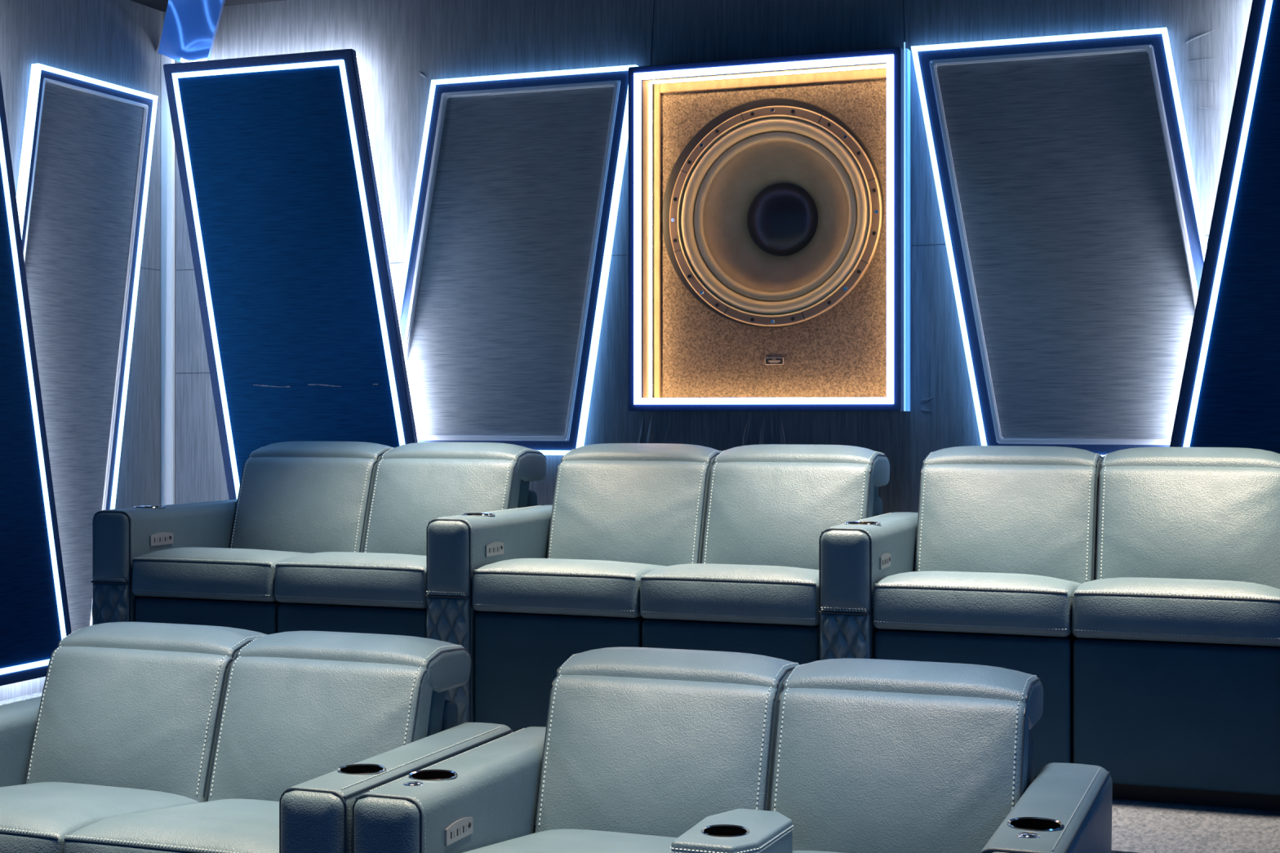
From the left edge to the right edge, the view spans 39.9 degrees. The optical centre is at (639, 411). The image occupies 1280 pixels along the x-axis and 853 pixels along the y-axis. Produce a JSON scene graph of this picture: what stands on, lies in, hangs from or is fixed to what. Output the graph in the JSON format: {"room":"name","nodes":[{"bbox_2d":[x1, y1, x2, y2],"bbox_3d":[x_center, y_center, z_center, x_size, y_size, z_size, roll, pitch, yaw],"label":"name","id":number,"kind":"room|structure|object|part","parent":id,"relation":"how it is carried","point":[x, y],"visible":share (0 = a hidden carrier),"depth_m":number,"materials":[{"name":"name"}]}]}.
{"room":"home theater","nodes":[
{"label":"home theater","id":0,"kind":"room"},
{"bbox_2d":[0,0,163,701],"bbox_3d":[-2.813,-0.065,4.671,0.121,3.030,5.550,0,0,21],"label":"wall","id":1,"kind":"structure","parent":0,"point":[114,42],"depth_m":6.76,"materials":[{"name":"wood"}]},
{"bbox_2d":[0,72,71,686],"bbox_3d":[-2.359,-0.212,5.550,0.109,2.276,1.676,0,0,21],"label":"acoustic panel","id":2,"kind":"object","parent":1,"relation":"attached to","point":[34,614],"visible":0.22,"depth_m":6.04,"materials":[{"name":"blue fabric"}]},
{"bbox_2d":[16,63,157,633],"bbox_3d":[-2.079,-0.162,6.392,0.030,2.140,1.049,0,0,21],"label":"acoustic panel","id":3,"kind":"object","parent":1,"relation":"attached to","point":[82,188],"visible":0.55,"depth_m":6.47,"materials":[{"name":"white fabric"}]},
{"bbox_2d":[130,0,283,11],"bbox_3d":[0.424,-1.630,3.447,7.043,0.100,5.550,0,0,21],"label":"ceiling","id":4,"kind":"structure","parent":0,"point":[160,5],"depth_m":6.81,"materials":[{"name":"paint"}]},
{"bbox_2d":[158,0,225,62],"bbox_3d":[-1.687,-1.479,6.639,0.189,0.258,0.680,0,0,-22],"label":"ceiling light","id":5,"kind":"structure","parent":4,"relation":"attached to","point":[190,27],"depth_m":6.68,"materials":[{"name":"blue plastic"}]},
{"bbox_2d":[0,692,1279,852],"bbox_3d":[1.049,1.275,4.932,6.923,0.550,1.730,0,0,21],"label":"floor","id":6,"kind":"structure","parent":0,"point":[1137,826],"depth_m":4.24,"materials":[{"name":"grey carpet"}]},
{"bbox_2d":[90,440,546,638],"bbox_3d":[-1.034,0.552,5.821,1.189,0.897,0.920,0,0,21],"label":"recliner sofa","id":7,"kind":"object","parent":6,"relation":"on","point":[326,536],"visible":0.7,"depth_m":5.77,"materials":[{"name":"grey leather"}]},
{"bbox_3d":[-1.679,0.757,5.591,0.137,0.426,0.033,0,0,21],"label":"quilted panel","id":8,"kind":"part","parent":7,"relation":"part of","materials":[{"name":"teal leather"}]},
{"bbox_3d":[-1.552,0.411,5.721,0.006,0.040,0.120,0,0,21],"label":"control plate","id":9,"kind":"part","parent":7,"relation":"part of","materials":[{"name":"grey metal"}]},
{"bbox_3d":[-1.530,0.646,5.984,0.143,0.667,0.836,0,0,21],"label":"armrest","id":10,"kind":"part","parent":7,"relation":"part of","materials":[{"name":"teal leather"}]},
{"bbox_3d":[-1.313,0.771,5.617,0.516,0.367,0.290,0,0,21],"label":"leg rest panel","id":11,"kind":"part","parent":7,"relation":"part of","materials":[{"name":"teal leather"}]},
{"bbox_2d":[131,546,309,601],"bbox_3d":[-1.257,0.525,5.766,0.520,0.187,0.650,0,0,21],"label":"seat cushion","id":12,"kind":"object","parent":7,"relation":"on","point":[158,574],"depth_m":5.48,"materials":[{"name":"grey leather"}]},
{"bbox_3d":[-1.153,0.368,6.041,0.516,0.423,0.204,0,0,21],"label":"backrest","id":13,"kind":"part","parent":7,"relation":"part of","materials":[{"name":"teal leather"}]},
{"bbox_2d":[275,551,426,608],"bbox_3d":[-0.767,0.525,5.581,0.520,0.187,0.650,0,0,21],"label":"seat cushion","id":14,"kind":"object","parent":7,"relation":"on","point":[326,580],"depth_m":5.29,"materials":[{"name":"grey leather"}]},
{"bbox_3d":[-0.823,0.771,5.431,0.516,0.367,0.290,0,0,21],"label":"leg rest panel","id":15,"kind":"part","parent":7,"relation":"part of","materials":[{"name":"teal leather"}]},
{"bbox_3d":[-0.663,0.368,5.856,0.516,0.423,0.204,0,0,21],"label":"backrest","id":16,"kind":"part","parent":7,"relation":"part of","materials":[{"name":"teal leather"}]},
{"bbox_3d":[-0.630,0.365,5.943,0.503,0.370,0.166,0,0,21],"label":"backrest","id":17,"kind":"part","parent":7,"relation":"part of","materials":[{"name":"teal leather"}]},
{"bbox_2d":[425,443,889,732],"bbox_3d":[0.081,0.552,5.400,1.189,0.897,0.920,0,0,21],"label":"recliner sofa","id":18,"kind":"object","parent":6,"relation":"on","point":[651,545],"visible":0.75,"depth_m":5.17,"materials":[{"name":"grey leather"}]},
{"bbox_3d":[-0.564,0.757,5.169,0.137,0.426,0.033,0,0,21],"label":"quilted panel","id":19,"kind":"part","parent":18,"relation":"part of","materials":[{"name":"teal leather"}]},
{"bbox_3d":[-0.415,0.646,5.563,0.143,0.667,0.836,0,0,21],"label":"armrest","id":20,"kind":"part","parent":18,"relation":"part of","materials":[{"name":"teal leather"}]},
{"bbox_3d":[-0.437,0.411,5.300,0.006,0.040,0.120,0,0,21],"label":"control plate","id":21,"kind":"part","parent":18,"relation":"part of","materials":[{"name":"grey"}]},
{"bbox_3d":[-0.198,0.771,5.195,0.516,0.367,0.290,0,0,21],"label":"leg rest panel","id":22,"kind":"part","parent":18,"relation":"part of","materials":[{"name":"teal leather"}]},
{"bbox_2d":[471,558,666,617],"bbox_3d":[-0.141,0.525,5.345,0.520,0.187,0.650,0,0,21],"label":"seat cushion","id":23,"kind":"object","parent":18,"relation":"on","point":[502,588],"depth_m":5.06,"materials":[{"name":"grey leather"}]},
{"bbox_3d":[-0.038,0.368,5.620,0.516,0.423,0.204,0,0,21],"label":"backrest","id":24,"kind":"part","parent":18,"relation":"part of","materials":[{"name":"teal leather"}]},
{"bbox_2d":[640,563,818,626],"bbox_3d":[0.348,0.525,5.160,0.520,0.187,0.650,0,0,21],"label":"seat cushion","id":25,"kind":"object","parent":18,"relation":"on","point":[694,594],"depth_m":4.88,"materials":[{"name":"grey leather"}]},
{"bbox_3d":[0.292,0.771,5.010,0.516,0.367,0.290,0,0,21],"label":"leg rest panel","id":26,"kind":"part","parent":18,"relation":"part of","materials":[{"name":"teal leather"}]},
{"bbox_3d":[0.452,0.368,5.435,0.516,0.423,0.204,0,0,21],"label":"backrest","id":27,"kind":"part","parent":18,"relation":"part of","materials":[{"name":"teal leather"}]},
{"bbox_3d":[0.485,0.365,5.522,0.503,0.370,0.166,0,0,21],"label":"backrest","id":28,"kind":"part","parent":18,"relation":"part of","materials":[{"name":"leather"}]},
{"bbox_2d":[818,445,1279,811],"bbox_3d":[1.265,0.552,4.953,1.336,0.897,0.920,0,0,21],"label":"recliner sofa","id":29,"kind":"object","parent":6,"relation":"on","point":[1140,586],"visible":0.77,"depth_m":4.68,"materials":[{"name":"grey leather"}]},
{"bbox_3d":[0.551,0.757,4.748,0.137,0.426,0.033,0,0,21],"label":"quilted panel","id":30,"kind":"part","parent":29,"relation":"part of","materials":[{"name":"teal leather"}]},
{"bbox_3d":[0.700,0.646,5.141,0.143,0.667,0.836,0,0,21],"label":"armrest","id":31,"kind":"part","parent":29,"relation":"part of","materials":[{"name":"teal leather"}]},
{"bbox_3d":[0.678,0.411,4.878,0.006,0.040,0.120,0,0,21],"label":"control plate","id":32,"kind":"part","parent":29,"relation":"part of","materials":[{"name":"grey metal"}]},
{"bbox_3d":[0.917,0.771,4.774,0.516,0.367,0.290,0,0,21],"label":"leg rest panel","id":33,"kind":"part","parent":29,"relation":"part of","materials":[{"name":"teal leather"}]},
{"bbox_2d":[872,571,1081,636],"bbox_3d":[0.974,0.525,4.923,0.520,0.187,0.650,0,0,21],"label":"seat cushion","id":34,"kind":"object","parent":29,"relation":"on","point":[905,603],"depth_m":4.64,"materials":[{"name":"grey leather"}]},
{"bbox_3d":[1.077,0.368,5.199,0.516,0.423,0.204,0,0,21],"label":"backrest","id":35,"kind":"part","parent":29,"relation":"part of","materials":[{"name":"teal leather"}]},
{"bbox_3d":[1.110,0.365,5.285,0.503,0.370,0.166,0,0,21],"label":"backrest","id":36,"kind":"part","parent":29,"relation":"part of","materials":[{"name":"leather"}]},
{"bbox_2d":[1071,577,1279,646],"bbox_3d":[1.463,0.525,4.739,0.520,0.187,0.650,0,0,21],"label":"seat cushion","id":37,"kind":"object","parent":29,"relation":"on","point":[1107,611],"depth_m":4.46,"materials":[{"name":"grey leather"}]},
{"bbox_3d":[1.407,0.771,4.589,0.516,0.367,0.290,0,0,21],"label":"leg rest panel","id":38,"kind":"part","parent":29,"relation":"part of","materials":[{"name":"teal leather"}]},
{"bbox_3d":[1.567,0.368,5.013,0.516,0.423,0.204,0,0,21],"label":"backrest","id":39,"kind":"part","parent":29,"relation":"part of","materials":[{"name":"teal leather"}]},
{"bbox_2d":[163,0,1252,514],"bbox_3d":[1.407,-0.065,5.879,6.923,3.030,0.307,0,0,21],"label":"wall","id":40,"kind":"structure","parent":0,"point":[400,46],"depth_m":6.20,"materials":[{"name":"wood"}]},
{"bbox_2d":[160,54,174,505],"bbox_3d":[-1.860,-0.205,6.947,0.056,2.410,0.018,0,0,21],"label":"light strip","id":41,"kind":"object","parent":40,"relation":"attached to","point":[167,141],"depth_m":6.94,"materials":[{"name":"grey plastic"}]},
{"bbox_2d":[163,48,417,500],"bbox_3d":[-1.255,-0.212,6.669,1.244,2.276,0.109,0,0,21],"label":"acoustic panel","id":42,"kind":"object","parent":40,"relation":"attached to","point":[299,311],"visible":0.78,"depth_m":6.64,"materials":[{"name":"blue fabric"}]},
{"bbox_2d":[356,58,417,438],"bbox_3d":[-0.884,-0.212,6.527,0.416,2.246,0.026,0,0,21],"label":"light","id":43,"kind":"object","parent":42,"relation":"attached to","point":[357,70],"depth_m":6.52,"materials":[{"name":"white"}]},
{"bbox_2d":[396,64,637,455],"bbox_3d":[-0.498,-0.535,6.419,1.042,1.381,0.034,0,0,21],"label":"acoustic panel","id":44,"kind":"object","parent":40,"relation":"attached to","point":[510,238],"visible":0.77,"depth_m":6.41,"materials":[{"name":"white fabric"}]},
{"bbox_2d":[628,47,903,411],"bbox_3d":[0.465,-0.603,6.131,0.963,1.201,0.331,0,0,21],"label":"subwoofer","id":45,"kind":"object","parent":40,"relation":"in","point":[779,199],"visible":1,"depth_m":6.15,"materials":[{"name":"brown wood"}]},
{"bbox_2d":[650,84,652,398],"bbox_3d":[0.040,-0.603,6.271,0.006,1.133,0.006,0,0,-2],"label":"light","id":46,"kind":"object","parent":45,"relation":"attached to","point":[651,84],"depth_m":6.27,"materials":[{"name":"beige plastic"}]},
{"bbox_2d":[650,65,886,84],"bbox_3d":[0.458,-1.169,6.111,0.895,0.007,0.007,0,0,21],"label":"light","id":47,"kind":"object","parent":45,"relation":"on","point":[858,67],"depth_m":6.11,"materials":[{"name":"beige plastic"}]},
{"bbox_2d":[903,42,910,411],"bbox_3d":[0.890,-0.615,5.875,0.010,1.225,0.055,0,0,21],"label":"light","id":48,"kind":"object","parent":45,"relation":"attached to","point":[906,51],"visible":1,"depth_m":5.86,"materials":[{"name":"blue"}]},
{"bbox_2d":[911,26,1207,457],"bbox_3d":[1.402,-0.531,5.701,1.058,1.374,0.034,0,0,21],"label":"acoustic panel","id":49,"kind":"object","parent":40,"relation":"attached to","point":[1072,220],"visible":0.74,"depth_m":5.71,"materials":[{"name":"white fabric"}]},
{"bbox_2d":[1169,0,1279,453],"bbox_3d":[2.121,-0.212,5.394,1.244,2.276,0.109,0,0,21],"label":"acoustic panel","id":50,"kind":"object","parent":40,"relation":"attached to","point":[1229,395],"visible":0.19,"depth_m":5.44,"materials":[{"name":"blue fabric"}]},
{"bbox_3d":[0.122,1.500,2.477,6.923,0.100,3.520,0,0,21],"label":"floor","id":51,"kind":"structure","parent":0,"visible":0},
{"bbox_2d":[0,622,513,852],"bbox_3d":[-1.090,1.002,4.202,1.403,0.897,0.920,0,0,21],"label":"recliner sofa","id":52,"kind":"object","parent":51,"relation":"on","point":[140,737],"visible":0.91,"depth_m":4.27,"materials":[{"name":"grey leather"}]},
{"bbox_3d":[-1.681,1.097,4.400,0.155,0.667,0.836,0,0,21],"label":"armrest","id":53,"kind":"part","parent":52,"relation":"part of","materials":[{"name":"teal leather"}]},
{"bbox_2d":[0,782,199,852],"bbox_3d":[-1.391,0.976,4.176,0.541,0.187,0.650,0,0,21],"label":"seat cushion","id":54,"kind":"object","parent":52,"relation":"on","point":[36,817],"depth_m":4.03,"materials":[{"name":"grey leather"}]},
{"bbox_3d":[-1.288,0.819,4.451,0.537,0.423,0.204,0,0,21],"label":"backrest","id":55,"kind":"part","parent":52,"relation":"part of","materials":[{"name":"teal leather"}]},
{"bbox_2d":[63,799,279,852],"bbox_3d":[-0.882,0.976,3.983,0.541,0.187,0.650,0,0,21],"label":"seat cushion","id":56,"kind":"object","parent":52,"relation":"on","point":[200,825],"depth_m":3.77,"materials":[{"name":"grey leather"}]},
{"bbox_3d":[-0.778,0.819,4.258,0.537,0.423,0.204,0,0,21],"label":"backrest","id":57,"kind":"part","parent":52,"relation":"part of","materials":[{"name":"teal leather"}]},
{"bbox_3d":[-0.516,1.097,3.960,0.155,0.667,0.836,0,0,21],"label":"armrest","id":58,"kind":"part","parent":52,"relation":"part of","materials":[{"name":"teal leather"}]},
{"bbox_3d":[-0.745,0.815,4.345,0.525,0.370,0.166,0,0,21],"label":"backrest","id":59,"kind":"part","parent":52,"relation":"part of","materials":[{"name":"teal leather"}]},
{"bbox_2d":[352,647,1112,852],"bbox_3d":[0.234,1.002,3.701,1.403,0.897,0.920,0,0,21],"label":"recliner sofa","id":60,"kind":"object","parent":51,"relation":"on","point":[638,749],"visible":1,"depth_m":3.79,"materials":[{"name":"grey leather"}]},
{"bbox_3d":[-0.357,1.097,3.900,0.155,0.667,0.836,0,0,21],"label":"armrest","id":61,"kind":"part","parent":60,"relation":"part of","materials":[{"name":"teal leather"}]},
{"bbox_3d":[-0.374,0.862,3.635,0.006,0.040,0.120,0,0,21],"label":"control plate","id":62,"kind":"part","parent":60,"relation":"part of","materials":[{"name":"grey metal"}]},
{"bbox_2d":[462,829,677,852],"bbox_3d":[-0.068,0.976,3.676,0.541,0.187,0.650,0,0,21],"label":"seat cushion","id":63,"kind":"object","parent":60,"relation":"on","point":[474,841],"depth_m":3.72,"materials":[{"name":"grey leather"}]},
{"bbox_3d":[0.036,0.819,3.951,0.537,0.423,0.204,0,0,21],"label":"backrest","id":64,"kind":"part","parent":60,"relation":"part of","materials":[{"name":"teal leather"}]},
{"bbox_2d":[792,850,840,852],"bbox_3d":[0.442,0.976,3.483,0.541,0.187,0.650,0,0,21],"label":"seat cushion","id":65,"kind":"object","parent":60,"relation":"on","point":[793,851],"depth_m":3.71,"materials":[{"name":"grey leather"}]},
{"bbox_3d":[0.546,0.819,3.758,0.537,0.423,0.204,0,0,21],"label":"backrest","id":66,"kind":"part","parent":60,"relation":"part of","materials":[{"name":"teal leather"}]},
{"bbox_3d":[0.579,0.815,3.845,0.525,0.370,0.166,0,0,21],"label":"backrest","id":67,"kind":"part","parent":60,"relation":"part of","materials":[{"name":"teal leather"}]},
{"bbox_3d":[0.807,1.097,3.460,0.155,0.667,0.836,0,0,21],"label":"armrest","id":68,"kind":"part","parent":60,"relation":"part of","materials":[{"name":"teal leather"}]}
]}

